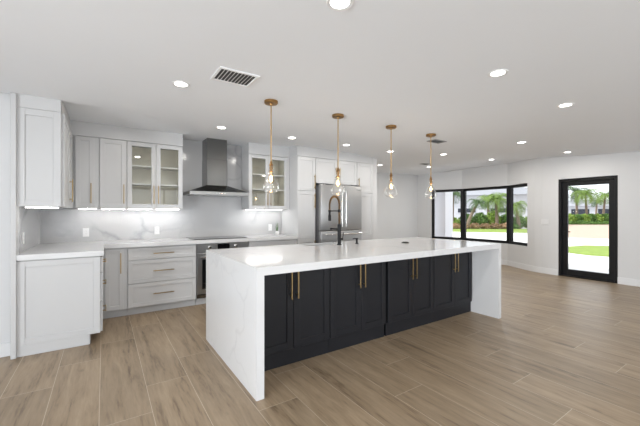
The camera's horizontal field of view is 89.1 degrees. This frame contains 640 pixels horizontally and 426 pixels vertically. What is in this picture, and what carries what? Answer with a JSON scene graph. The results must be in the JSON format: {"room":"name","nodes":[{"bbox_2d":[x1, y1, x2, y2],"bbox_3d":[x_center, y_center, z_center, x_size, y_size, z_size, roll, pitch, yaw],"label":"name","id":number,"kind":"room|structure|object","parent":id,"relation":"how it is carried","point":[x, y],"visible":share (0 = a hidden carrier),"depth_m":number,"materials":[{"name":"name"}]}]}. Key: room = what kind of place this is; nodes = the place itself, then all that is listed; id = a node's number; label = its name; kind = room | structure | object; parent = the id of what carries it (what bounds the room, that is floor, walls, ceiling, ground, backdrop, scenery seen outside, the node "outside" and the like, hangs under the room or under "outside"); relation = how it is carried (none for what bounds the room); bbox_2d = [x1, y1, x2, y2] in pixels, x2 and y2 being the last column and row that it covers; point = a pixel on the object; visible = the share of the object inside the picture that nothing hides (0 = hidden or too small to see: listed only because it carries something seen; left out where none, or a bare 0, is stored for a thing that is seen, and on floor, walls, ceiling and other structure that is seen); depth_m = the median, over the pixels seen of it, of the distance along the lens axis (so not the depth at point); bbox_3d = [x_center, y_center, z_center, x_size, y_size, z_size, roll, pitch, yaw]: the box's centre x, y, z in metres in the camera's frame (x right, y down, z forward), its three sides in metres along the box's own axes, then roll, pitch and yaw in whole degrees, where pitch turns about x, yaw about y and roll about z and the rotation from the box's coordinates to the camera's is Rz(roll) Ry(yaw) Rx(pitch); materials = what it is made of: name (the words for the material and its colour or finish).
{"room":"kitchen","nodes":[
{"label":"kitchen","id":0,"kind":"room"},
{"bbox_2d":[0,92,25,343],"bbox_3d":[-4.704,0.020,2.666,3.520,2.600,1.450,0,0,-34],"label":"wall","id":1,"kind":"structure","parent":0,"point":[4,97],"depth_m":2.99,"materials":[{"name":"paint"}]},
{"bbox_2d":[0,342,9,357],"bbox_3d":[-4.223,1.258,2.105,3.300,0.125,0.016,0,0,-34],"label":"baseboard","id":2,"kind":"structure","parent":1,"relation":"attached to","point":[4,347],"depth_m":2.98,"materials":[{"name":"paint"}]},
{"bbox_2d":[10,93,18,359],"bbox_3d":[-2.803,0.117,2.984,0.038,2.405,0.124,0,0,-34],"label":"trim","id":3,"kind":"structure","parent":1,"relation":"attached to","point":[14,209],"depth_m":2.93,"materials":[{"name":"white paint"}]},
{"bbox_2d":[19,139,280,252],"bbox_3d":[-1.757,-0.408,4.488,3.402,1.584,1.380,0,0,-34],"label":"wall","id":4,"kind":"structure","parent":0,"point":[200,216],"depth_m":4.99,"materials":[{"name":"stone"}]},
{"bbox_2d":[17,107,72,207],"bbox_3d":[-2.904,-0.516,3.506,0.380,0.908,1.050,0,0,-34],"label":"upper cabinet","id":5,"kind":"object","parent":4,"relation":"attached to","point":[44,138],"visible":0.98,"depth_m":3.08,"materials":[{"name":"white paint"}]},
{"bbox_2d":[25,206,58,207],"bbox_3d":[-2.691,-0.056,3.152,0.250,0.010,0.030,0,0,-34],"label":"light","id":6,"kind":"object","parent":5,"relation":"attached to","point":[25,206],"visible":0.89,"depth_m":3.14,"materials":[{"name":"white plastic"}]},
{"bbox_2d":[16,93,372,163],"bbox_3d":[-1.028,-1.086,4.955,5.134,0.228,1.390,0,0,-34],"label":"trim","id":7,"kind":"structure","parent":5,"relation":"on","point":[78,128],"depth_m":4.48,"materials":[{"name":"white paint"}]},
{"bbox_2d":[83,228,88,236],"bbox_3d":[-3.148,0.260,4.371,0.070,0.116,0.009,0,0,-34],"label":"wall outlet","id":8,"kind":"object","parent":4,"relation":"attached to","point":[85,230],"visible":1,"depth_m":4.37,"materials":[{"name":"white plastic"}]},
{"bbox_2d":[73,135,99,207],"bbox_3d":[-3.036,-0.516,4.232,0.271,0.908,0.359,0,0,-34],"label":"upper cabinet","id":9,"kind":"object","parent":4,"relation":"attached to","point":[86,150],"visible":0.99,"depth_m":4.11,"materials":[{"name":"white paint"}]},
{"bbox_2d":[100,138,126,208],"bbox_3d":[-2.795,-0.516,4.393,0.303,0.908,0.359,0,0,-34],"label":"upper cabinet","id":10,"kind":"object","parent":4,"relation":"attached to","point":[113,153],"visible":1,"depth_m":4.28,"materials":[{"name":"white paint"}]},
{"bbox_2d":[126,141,182,208],"bbox_3d":[-2.376,-0.516,4.671,0.700,0.908,0.359,0,0,-34],"label":"upper cabinet","id":11,"kind":"object","parent":4,"relation":"attached to","point":[154,171],"visible":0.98,"depth_m":4.71,"materials":[{"name":"white paint"}]},
{"bbox_2d":[132,165,177,170],"bbox_3d":[-2.389,-0.647,4.691,0.654,0.018,0.275,0,0,-34],"label":"shelf","id":12,"kind":"object","parent":11,"relation":"attached to","point":[134,167],"depth_m":4.66,"materials":[{"name":"paint"}]},
{"bbox_2d":[132,183,177,187],"bbox_3d":[-2.389,-0.397,4.691,0.654,0.018,0.275,0,0,-34],"label":"shelf","id":13,"kind":"object","parent":11,"relation":"attached to","point":[134,185],"depth_m":4.67,"materials":[{"name":"paint"}]},
{"bbox_2d":[154,227,159,233],"bbox_3d":[-2.432,0.260,4.848,0.070,0.116,0.009,0,0,-34],"label":"wall outlet","id":14,"kind":"object","parent":4,"relation":"attached to","point":[156,229],"visible":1,"depth_m":4.85,"materials":[{"name":"white plastic"}]},
{"bbox_2d":[183,138,248,196],"bbox_3d":[-1.625,-0.728,5.094,0.890,0.934,0.491,0,0,-34],"label":"range hood","id":15,"kind":"object","parent":4,"relation":"attached to","point":[214,151],"visible":0.94,"depth_m":5.03,"materials":[{"name":"silver metal"}]},
{"bbox_2d":[242,154,288,209],"bbox_3d":[-0.931,-0.516,5.633,0.749,0.908,0.359,0,0,-34],"label":"upper cabinet","id":16,"kind":"object","parent":4,"relation":"attached to","point":[264,193],"depth_m":5.67,"materials":[{"name":"white paint"}]},
{"bbox_2d":[252,173,283,177],"bbox_3d":[-0.961,-0.647,5.642,0.664,0.018,0.275,0,0,-34],"label":"shelf","id":17,"kind":"object","parent":16,"relation":"attached to","point":[254,175],"depth_m":5.63,"materials":[{"name":"paint"}]},
{"bbox_2d":[252,188,283,191],"bbox_3d":[-0.961,-0.397,5.642,0.664,0.018,0.275,0,0,-34],"label":"shelf","id":18,"kind":"object","parent":16,"relation":"attached to","point":[253,189],"depth_m":5.61,"materials":[{"name":"paint"}]},
{"bbox_2d":[315,158,356,185],"bbox_3d":[0.159,-0.748,6.189,0.940,0.445,0.639,0,0,-34],"label":"upper cabinet","id":19,"kind":"object","parent":4,"relation":"attached to","point":[325,169],"visible":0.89,"depth_m":5.92,"materials":[{"name":"white paint"}]},
{"bbox_2d":[0,0,639,174],"bbox_3d":[1.223,-1.310,2.495,13.200,0.440,11.200,0,0,-34],"label":"ceiling","id":20,"kind":"structure","parent":0,"point":[421,68],"depth_m":2.49,"materials":[{"name":"paint"}]},
{"bbox_2d":[172,81,189,87],"bbox_3d":[-1.175,-1.087,2.746,0.144,0.006,0.144,0,0,-34],"label":"recessed light","id":21,"kind":"object","parent":20,"relation":"in","point":[182,84],"visible":1,"depth_m":2.75,"materials":[{"name":"white plastic"}]},
{"bbox_2d":[175,82,186,86],"bbox_3d":[-1.175,-1.088,2.746,0.101,0.002,0.101,0,0,-1],"label":"diffuser","id":22,"kind":"object","parent":21,"relation":"attached to","point":[178,84],"depth_m":2.75,"materials":[{"name":"white plastic"}]},
{"bbox_2d":[210,66,259,87],"bbox_3d":[-0.682,-1.085,2.606,0.320,0.010,0.265,0,0,-34],"label":"ceiling vent","id":23,"kind":"object","parent":20,"relation":"in","point":[222,74],"visible":1,"depth_m":2.60,"materials":[{"name":"white plastic"}]},
{"bbox_2d":[264,99,277,180],"bbox_3d":[-0.476,-0.640,3.166,0.166,0.900,0.166,0,0,-34],"label":"pendant light","id":24,"kind":"object","parent":20,"relation":"hanging from","point":[270,102],"visible":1,"depth_m":3.16,"materials":[{"name":"gold metal"}]},
{"bbox_2d":[269,161,272,172],"bbox_3d":[-0.476,-0.451,3.166,0.042,0.109,0.042,0,0,-34],"label":"socket","id":25,"kind":"object","parent":24,"relation":"attached to","point":[271,165],"depth_m":3.15,"materials":[{"name":"gold metal"}]},
{"bbox_2d":[332,113,343,184],"bbox_3d":[0.201,-0.640,3.616,0.166,0.900,0.166,0,0,-34],"label":"pendant light","id":26,"kind":"object","parent":20,"relation":"hanging from","point":[338,116],"visible":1,"depth_m":3.61,"materials":[{"name":"gold metal"}]},
{"bbox_2d":[336,168,339,177],"bbox_3d":[0.201,-0.451,3.616,0.042,0.109,0.042,0,0,-34],"label":"socket","id":27,"kind":"object","parent":26,"relation":"attached to","point":[337,174],"depth_m":3.61,"materials":[{"name":"gold metal"}]},
{"bbox_2d":[326,0,353,10],"bbox_3d":[0.103,-1.087,1.679,0.144,0.006,0.144,0,0,-34],"label":"recessed light","id":28,"kind":"object","parent":20,"relation":"in","point":[336,5],"visible":1,"depth_m":1.70,"materials":[{"name":"white plastic"}]},
{"bbox_2d":[330,0,349,8],"bbox_3d":[0.103,-1.088,1.679,0.101,0.002,0.101,0,0,24],"label":"diffuser","id":29,"kind":"object","parent":28,"relation":"attached to","point":[334,4],"depth_m":1.70,"materials":[{"name":"white plastic"}]},
{"bbox_2d":[386,125,395,187],"bbox_3d":[0.892,-0.640,4.076,0.166,0.900,0.166,0,0,-34],"label":"pendant light","id":30,"kind":"object","parent":20,"relation":"hanging from","point":[390,127],"visible":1,"depth_m":4.07,"materials":[{"name":"gold metal"}]},
{"bbox_2d":[426,133,435,190],"bbox_3d":[1.537,-0.640,4.505,0.166,0.900,0.166,0,0,-34],"label":"pendant light","id":31,"kind":"object","parent":20,"relation":"hanging from","point":[430,135],"visible":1,"depth_m":4.50,"materials":[{"name":"gold metal"}]},
{"bbox_2d":[427,139,446,143],"bbox_3d":[1.769,-1.085,4.924,0.270,0.010,0.160,0,0,-34],"label":"ceiling vent","id":32,"kind":"object","parent":20,"relation":"in","point":[437,141],"visible":0.99,"depth_m":4.92,"materials":[{"name":"grey metal"}]},
{"bbox_2d":[488,69,508,76],"bbox_3d":[1.386,-1.087,2.530,0.144,0.006,0.144,0,0,-34],"label":"recessed light","id":33,"kind":"object","parent":20,"relation":"in","point":[499,72],"visible":1,"depth_m":2.53,"materials":[{"name":"white"}]},
{"bbox_2d":[491,71,504,75],"bbox_3d":[1.386,-1.088,2.530,0.101,0.002,0.101,0,0,24],"label":"diffuser","id":34,"kind":"object","parent":33,"relation":"attached to","point":[493,73],"depth_m":2.53,"materials":[{"name":"white plastic"}]},
{"bbox_2d":[557,103,573,107],"bbox_3d":[2.478,-1.087,3.280,0.144,0.006,0.144,0,0,-34],"label":"recessed light","id":35,"kind":"object","parent":20,"relation":"in","point":[563,105],"visible":1,"depth_m":3.29,"materials":[{"name":"white plastic"}]},
{"bbox_2d":[0,264,639,425],"bbox_3d":[1.223,1.370,2.495,13.200,0.100,11.200,0,0,-34],"label":"floor","id":36,"kind":"structure","parent":0,"point":[561,350],"depth_m":2.66,"materials":[{"name":"brown wood"}]},
{"bbox_2d":[17,256,105,356],"bbox_3d":[-2.707,0.878,3.489,0.690,0.884,0.805,0,0,-34],"label":"base cabinet","id":37,"kind":"object","parent":36,"relation":"on","point":[60,305],"visible":0.93,"depth_m":3.13,"materials":[{"name":"white paint"}]},
{"bbox_2d":[16,234,297,260],"bbox_3d":[-1.742,0.410,4.469,3.383,0.050,1.402,0,0,-34],"label":"countertop","id":38,"kind":"structure","parent":37,"relation":"on","point":[91,248],"depth_m":4.05,"materials":[{"name":"stone"}]},
{"bbox_2d":[186,235,246,239],"bbox_3d":[-1.601,0.381,5.042,0.800,0.008,0.490,0,0,-34],"label":"cooktop","id":39,"kind":"object","parent":38,"relation":"in","point":[234,236],"visible":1,"depth_m":5.00,"materials":[{"name":"black glass"}]},
{"bbox_2d":[103,247,127,318],"bbox_3d":[-2.712,0.878,4.283,0.276,0.884,0.624,0,0,-34],"label":"base cabinet","id":40,"kind":"object","parent":36,"relation":"on","point":[115,268],"visible":0.88,"depth_m":4.07,"materials":[{"name":"white paint"}]},
{"bbox_2d":[127,244,195,314],"bbox_3d":[-2.248,0.878,4.591,0.834,0.884,0.624,0,0,-34],"label":"base cabinet","id":41,"kind":"object","parent":36,"relation":"on","point":[159,277],"visible":0.98,"depth_m":4.35,"materials":[{"name":"white paint"}]},
{"bbox_2d":[195,241,247,304],"bbox_3d":[-1.565,0.879,5.021,0.764,0.882,0.646,0,0,-34],"label":"oven","id":42,"kind":"object","parent":36,"relation":"on","point":[201,249],"visible":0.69,"depth_m":4.64,"materials":[{"name":"silver metal"}]},
{"bbox_2d":[248,239,296,246],"bbox_3d":[-0.898,0.878,5.490,0.850,0.884,0.624,0,0,-34],"label":"base cabinet","id":43,"kind":"object","parent":36,"relation":"on","point":[285,241],"visible":0.12,"depth_m":5.24,"materials":[{"name":"white paint"}]},
{"bbox_2d":[264,268,329,370],"bbox_3d":[-0.507,0.883,3.213,0.811,0.874,1.019,0,0,-34],"label":"base cabinet","id":44,"kind":"object","parent":36,"relation":"on","point":[296,304],"visible":0.44,"depth_m":2.84,"materials":[{"name":"grey paint"}]},
{"bbox_2d":[281,156,315,243],"bbox_3d":[-0.386,0.175,5.827,0.364,2.290,0.639,0,0,-34],"label":"pantry cabinet","id":45,"kind":"object","parent":36,"relation":"on","point":[298,220],"visible":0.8,"depth_m":5.61,"materials":[{"name":"white paint"}]},
{"bbox_2d":[315,183,361,242],"bbox_3d":[0.220,0.403,6.096,0.918,1.835,0.793,0,0,-34],"label":"refrigerator","id":46,"kind":"object","parent":36,"relation":"on","point":[350,197],"visible":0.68,"depth_m":5.76,"materials":[{"name":"silver metal"}]},
{"bbox_2d":[206,237,500,400],"bbox_3d":[0.544,0.853,3.745,3.275,0.935,1.347,0,0,-34],"label":"countertop","id":47,"kind":"structure","parent":36,"relation":"on","point":[234,276],"depth_m":2.94,"materials":[{"name":"stone"}]},
{"bbox_2d":[328,195,343,244],"bbox_3d":[0.197,0.083,4.011,0.098,0.604,0.247,0,0,-34],"label":"tap","id":48,"kind":"object","parent":47,"relation":"on","point":[338,228],"visible":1,"depth_m":3.92,"materials":[{"name":"black metal"}]},
{"bbox_2d":[328,262,385,352],"bbox_3d":[0.135,0.883,3.640,0.727,0.874,1.019,0,0,-34],"label":"base cabinet","id":49,"kind":"object","parent":36,"relation":"on","point":[357,292],"visible":0.53,"depth_m":3.22,"materials":[{"name":"grey paint"}]},
{"bbox_2d":[356,162,372,239],"bbox_3d":[0.728,0.175,6.568,0.424,2.290,0.639,0,0,-34],"label":"pantry cabinet","id":50,"kind":"object","parent":36,"relation":"on","point":[364,171],"visible":0.36,"depth_m":6.36,"materials":[{"name":"white paint"}]},
{"bbox_2d":[384,256,433,335],"bbox_3d":[0.781,0.883,4.069,0.768,0.874,1.019,0,0,-34],"label":"base cabinet","id":51,"kind":"object","parent":36,"relation":"on","point":[409,282],"visible":0.52,"depth_m":3.65,"materials":[{"name":"grey paint"}]},
{"bbox_2d":[432,252,471,321],"bbox_3d":[1.440,0.883,4.508,0.811,0.874,1.019,0,0,-34],"label":"base cabinet","id":52,"kind":"object","parent":36,"relation":"on","point":[452,272],"visible":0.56,"depth_m":4.09,"materials":[{"name":"grey paint"}]},
{"bbox_2d":[373,159,417,239],"bbox_3d":[2.082,0.020,8.435,3.890,2.600,2.060,0,0,-34],"label":"wall","id":53,"kind":"structure","parent":0,"point":[395,209],"depth_m":9.58,"materials":[{"name":"paint"}]},
{"bbox_2d":[435,192,452,236],"bbox_3d":[3.660,-0.045,10.584,0.380,2.970,1.230,0,0,-34],"label":"wall","id":54,"kind":"structure","parent":0,"point":[443,200],"depth_m":10.08,"materials":[{"name":"white paint"}]},
{"bbox_2d":[418,151,639,279],"bbox_3d":[6.127,0.020,5.719,0.632,2.600,11.147,0,0,-32],"label":"wall","id":55,"kind":"structure","parent":0,"point":[542,176],"depth_m":7.07,"materials":[{"name":"paint"}]},
{"bbox_2d":[432,189,462,239],"bbox_3d":[3.777,0.043,9.645,0.889,1.471,0.070,0,0,37],"label":"window","id":56,"kind":"structure","parent":55,"relation":"in","point":[449,190],"depth_m":9.56,"materials":[{"name":"black metal"}]},
{"bbox_2d":[463,186,508,243],"bbox_3d":[4.484,0.043,8.814,0.070,1.471,1.305,0,0,-31],"label":"window","id":57,"kind":"structure","parent":55,"relation":"in","point":[497,187],"depth_m":8.80,"materials":[{"name":"black metal"}]},
{"bbox_2d":[509,183,526,245],"bbox_3d":[4.855,0.043,7.881,0.070,1.471,0.723,0,0,-4],"label":"window","id":58,"kind":"structure","parent":55,"relation":"in","point":[511,187],"depth_m":8.18,"materials":[{"name":"black metal"}]},
{"bbox_2d":[541,219,548,223],"bbox_3d":[4.903,0.190,7.082,0.009,0.116,0.162,0,0,-26],"label":"light switch","id":59,"kind":"object","parent":55,"relation":"attached to","point":[543,221],"visible":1,"depth_m":7.08,"materials":[{"name":"plastic"}]},
{"bbox_2d":[501,260,639,286],"bbox_3d":[6.074,1.258,5.574,0.462,0.125,10.958,0,0,-31],"label":"baseboard","id":60,"kind":"structure","parent":55,"relation":"attached to","point":[625,281],"depth_m":7.09,"materials":[{"name":"paint"}]},
{"bbox_2d":[562,178,614,280],"bbox_3d":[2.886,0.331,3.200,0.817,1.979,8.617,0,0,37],"label":"door","id":61,"kind":"structure","parent":55,"relation":"in","point":[565,185],"depth_m":6.50,"materials":[{"name":"black metal"}]},
{"bbox_2d":[559,175,617,283],"bbox_3d":[5.361,0.306,6.512,0.130,2.027,0.949,0,0,-34],"label":"trim","id":62,"kind":"structure","parent":55,"relation":"attached to","point":[614,176],"depth_m":6.41,"materials":[{"name":"black metal"}]},
{"label":"outside","id":63,"kind":"structure","parent":0,"visible":0},
{"bbox_2d":[569,224,608,238],"bbox_3d":[30.521,1.430,33.900,44.256,0.020,14.171,0,0,-44],"label":"forecourt","id":64,"kind":"structure","parent":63,"point":[576,231],"depth_m":24.95,"materials":[{"name":"beige concrete"}]},
{"bbox_2d":[569,186,589,213],"bbox_3d":[34.158,-1.114,43.367,3.076,5.117,3.267,0,0,-34],"label":"palm tree","id":65,"kind":"object","parent":64,"relation":"on","point":[573,189],"visible":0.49,"depth_m":43.07,"materials":[{"name":"green plant"}]},
{"bbox_2d":[572,189,599,214],"bbox_3d":[34.368,-0.850,42.279,3.070,4.585,3.051,0,0,12],"label":"palm tree","id":66,"kind":"object","parent":64,"relation":"on","point":[585,200],"visible":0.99,"depth_m":41.82,"materials":[{"name":"green plant"}]},
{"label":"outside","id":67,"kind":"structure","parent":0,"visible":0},
{"bbox_2d":[453,227,608,273],"bbox_3d":[32.490,1.590,39.629,82.000,0.300,150.000,0,0,-34],"label":"ground","id":68,"kind":"structure","parent":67,"point":[600,264],"depth_m":14.86,"materials":[{"name":"concrete"}]},
{"bbox_2d":[453,192,459,221],"bbox_3d":[12.751,-0.374,31.058,2.093,3.636,2.088,0,0,-34],"label":"palm tree","id":69,"kind":"object","parent":68,"relation":"on","point":[454,193],"visible":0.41,"depth_m":30.89,"materials":[{"name":"green plant"}]},
{"bbox_2d":[458,214,473,223],"bbox_3d":[14.164,0.810,31.530,1.774,1.646,1.550,0,0,-34],"label":"bush","id":70,"kind":"object","parent":68,"relation":"on","point":[472,220],"visible":0.13,"depth_m":31.16,"materials":[{"name":"green plant"}]},
{"bbox_2d":[467,198,487,228],"bbox_3d":[13.994,0.083,28.775,1.757,2.756,1.779,0,0,-34],"label":"palm tree","id":71,"kind":"object","parent":68,"relation":"on","point":[476,202],"visible":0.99,"depth_m":28.82,"materials":[{"name":"green plant"}]},
{"bbox_2d":[472,212,487,224],"bbox_3d":[15.511,0.750,31.525,1.607,1.745,1.546,0,0,-34],"label":"bush","id":72,"kind":"object","parent":68,"relation":"on","point":[480,218],"visible":0.65,"depth_m":31.12,"materials":[{"name":"green plant"}]},
{"bbox_2d":[479,194,493,215],"bbox_3d":[16.994,-0.248,33.006,2.125,3.382,2.090,0,0,-34],"label":"palm tree","id":73,"kind":"object","parent":68,"relation":"on","point":[482,196],"visible":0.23,"depth_m":32.91,"materials":[{"name":"green plant"}]},
{"bbox_2d":[453,228,526,232],"bbox_3d":[13.557,1.425,27.302,10.706,0.030,6.669,0,0,16],"label":"lawn","id":74,"kind":"structure","parent":68,"relation":"on","point":[499,230],"depth_m":26.19,"materials":[{"name":"green plant"}]},
{"bbox_2d":[453,223,459,228],"bbox_3d":[12.126,1.214,29.177,1.150,0.756,1.041,0,0,-34],"label":"shrub","id":75,"kind":"object","parent":74,"relation":"on","point":[455,225],"visible":0.72,"depth_m":28.92,"materials":[{"name":"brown plant"}]},
{"bbox_2d":[470,222,481,228],"bbox_3d":[13.988,1.226,29.183,1.194,0.757,1.011,0,0,-34],"label":"shrub","id":76,"kind":"object","parent":74,"relation":"on","point":[473,225],"visible":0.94,"depth_m":28.96,"materials":[{"name":"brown plant"}]},
{"bbox_2d":[479,223,490,228],"bbox_3d":[14.796,1.200,29.151,1.160,0.651,1.059,0,0,-34],"label":"shrub","id":77,"kind":"object","parent":74,"relation":"on","point":[485,225],"visible":0.93,"depth_m":28.95,"materials":[{"name":"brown plant"}]},
{"bbox_2d":[490,223,501,228],"bbox_3d":[15.754,1.196,29.213,1.122,0.726,1.047,0,0,-34],"label":"shrub","id":78,"kind":"object","parent":74,"relation":"on","point":[493,226],"visible":0.95,"depth_m":28.93,"materials":[{"name":"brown plant"}]},
{"bbox_2d":[500,222,505,228],"bbox_3d":[16.620,1.174,29.229,1.160,0.741,1.128,0,0,-34],"label":"shrub","id":79,"kind":"object","parent":74,"relation":"on","point":[503,225],"visible":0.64,"depth_m":28.99,"materials":[{"name":"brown plant"}]},
{"bbox_2d":[503,201,526,228],"bbox_3d":[17.540,0.164,29.007,2.118,2.566,2.062,0,0,-34],"label":"palm tree","id":80,"kind":"object","parent":74,"relation":"on","point":[517,206],"visible":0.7,"depth_m":28.83,"materials":[{"name":"green plant"}]},
{"bbox_2d":[513,222,520,228],"bbox_3d":[17.522,1.190,29.203,1.177,0.735,1.038,0,0,-34],"label":"shrub","id":81,"kind":"object","parent":74,"relation":"on","point":[515,225],"visible":0.7,"depth_m":28.86,"materials":[{"name":"green plant"}]},
{"bbox_2d":[454,187,526,219],"bbox_3d":[19.969,-0.910,42.722,16.000,4.700,7.000,0,0,25],"label":"house","id":82,"kind":"structure","parent":68,"relation":"on","point":[519,194],"depth_m":39.49,"materials":[{"name":"white paint"}]},
{"bbox_2d":[486,210,501,224],"bbox_3d":[16.813,0.656,31.523,1.610,1.894,1.596,0,0,-34],"label":"bush","id":83,"kind":"object","parent":68,"relation":"on","point":[491,218],"visible":0.42,"depth_m":31.16,"materials":[{"name":"green plant"}]},
{"bbox_2d":[483,192,505,223],"bbox_3d":[16.350,-0.242,30.191,2.825,3.370,2.660,0,0,-34],"label":"palm tree","id":84,"kind":"object","parent":68,"relation":"on","point":[497,198],"visible":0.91,"depth_m":29.91,"materials":[{"name":"green plant"}]},
{"bbox_2d":[500,214,514,223],"bbox_3d":[18.035,0.809,31.435,1.583,1.603,1.636,0,0,-34],"label":"bush","id":85,"kind":"object","parent":68,"relation":"on","point":[503,217],"visible":0.26,"depth_m":31.26,"materials":[{"name":"green plant"}]},
{"bbox_2d":[514,215,526,227],"bbox_3d":[19.191,0.875,31.485,1.493,1.527,1.520,0,0,35],"label":"bush","id":86,"kind":"object","parent":68,"relation":"on","point":[523,221],"visible":0.41,"depth_m":31.10,"materials":[{"name":"green plant"}]},
{"bbox_2d":[569,213,576,221],"bbox_3d":[31.912,0.859,41.503,1.556,1.793,1.436,0,0,24],"label":"bush","id":87,"kind":"object","parent":68,"relation":"on","point":[571,217],"visible":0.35,"depth_m":41.12,"materials":[{"name":"green plant"}]},
{"bbox_2d":[574,213,583,220],"bbox_3d":[32.807,0.841,41.523,1.518,1.661,1.418,0,0,-34],"label":"bush","id":88,"kind":"object","parent":68,"relation":"on","point":[579,217],"visible":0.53,"depth_m":41.12,"materials":[{"name":"green plant"}]},
{"bbox_2d":[581,220,590,224],"bbox_3d":[32.625,1.266,40.002,1.194,0.738,1.069,0,0,-34],"label":"plant","id":89,"kind":"object","parent":68,"relation":"on","point":[582,221],"visible":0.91,"depth_m":39.77,"materials":[{"name":"green plant"}]},
{"bbox_2d":[582,213,590,220],"bbox_3d":[33.709,0.842,41.441,1.453,1.647,1.526,0,0,26],"label":"bush","id":90,"kind":"object","parent":68,"relation":"on","point":[586,217],"visible":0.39,"depth_m":41.09,"materials":[{"name":"green plant"}]},
{"bbox_2d":[569,245,608,256],"bbox_3d":[11.888,1.425,12.565,6.214,0.030,3.645,0,0,-41],"label":"lawn","id":91,"kind":"structure","parent":68,"relation":"on","point":[591,250],"depth_m":12.22,"materials":[{"name":"green plant"}]},
{"bbox_2d":[569,200,608,214],"bbox_3d":[47.372,-0.410,56.599,17.000,3.700,8.000,0,0,42],"label":"house","id":92,"kind":"structure","parent":68,"relation":"on","point":[581,209],"depth_m":54.42,"materials":[{"name":"white paint"}]},
{"bbox_2d":[588,213,596,221],"bbox_3d":[34.554,0.839,41.535,1.481,1.737,1.605,0,0,-34],"label":"bush","id":93,"kind":"object","parent":68,"relation":"on","point":[593,216],"visible":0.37,"depth_m":41.11,"materials":[{"name":"green plant"}]},
{"bbox_2d":[591,198,601,213],"bbox_3d":[41.311,-0.458,48.439,1.944,3.799,1.968,0,0,-34],"label":"palm tree","id":94,"kind":"object","parent":68,"relation":"on","point":[595,204],"visible":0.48,"depth_m":48.36,"materials":[{"name":"green plant"}]},
{"bbox_2d":[595,213,604,221],"bbox_3d":[35.489,0.835,41.449,1.518,1.746,1.570,0,0,-34],"label":"bush","id":95,"kind":"object","parent":68,"relation":"on","point":[599,217],"visible":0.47,"depth_m":41.08,"materials":[{"name":"green plant"}]},
{"bbox_2d":[596,191,608,213],"bbox_3d":[38.654,-0.805,43.839,2.497,4.498,2.800,0,0,32],"label":"palm tree","id":96,"kind":"object","parent":68,"relation":"on","point":[606,195],"visible":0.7,"depth_m":43.85,"materials":[{"name":"green plant"}]},
{"bbox_2d":[602,213,608,220],"bbox_3d":[36.365,0.798,41.493,1.578,1.625,1.450,0,0,-34],"label":"bush","id":97,"kind":"object","parent":68,"relation":"on","point":[606,216],"visible":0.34,"depth_m":41.14,"materials":[{"name":"green plant"}]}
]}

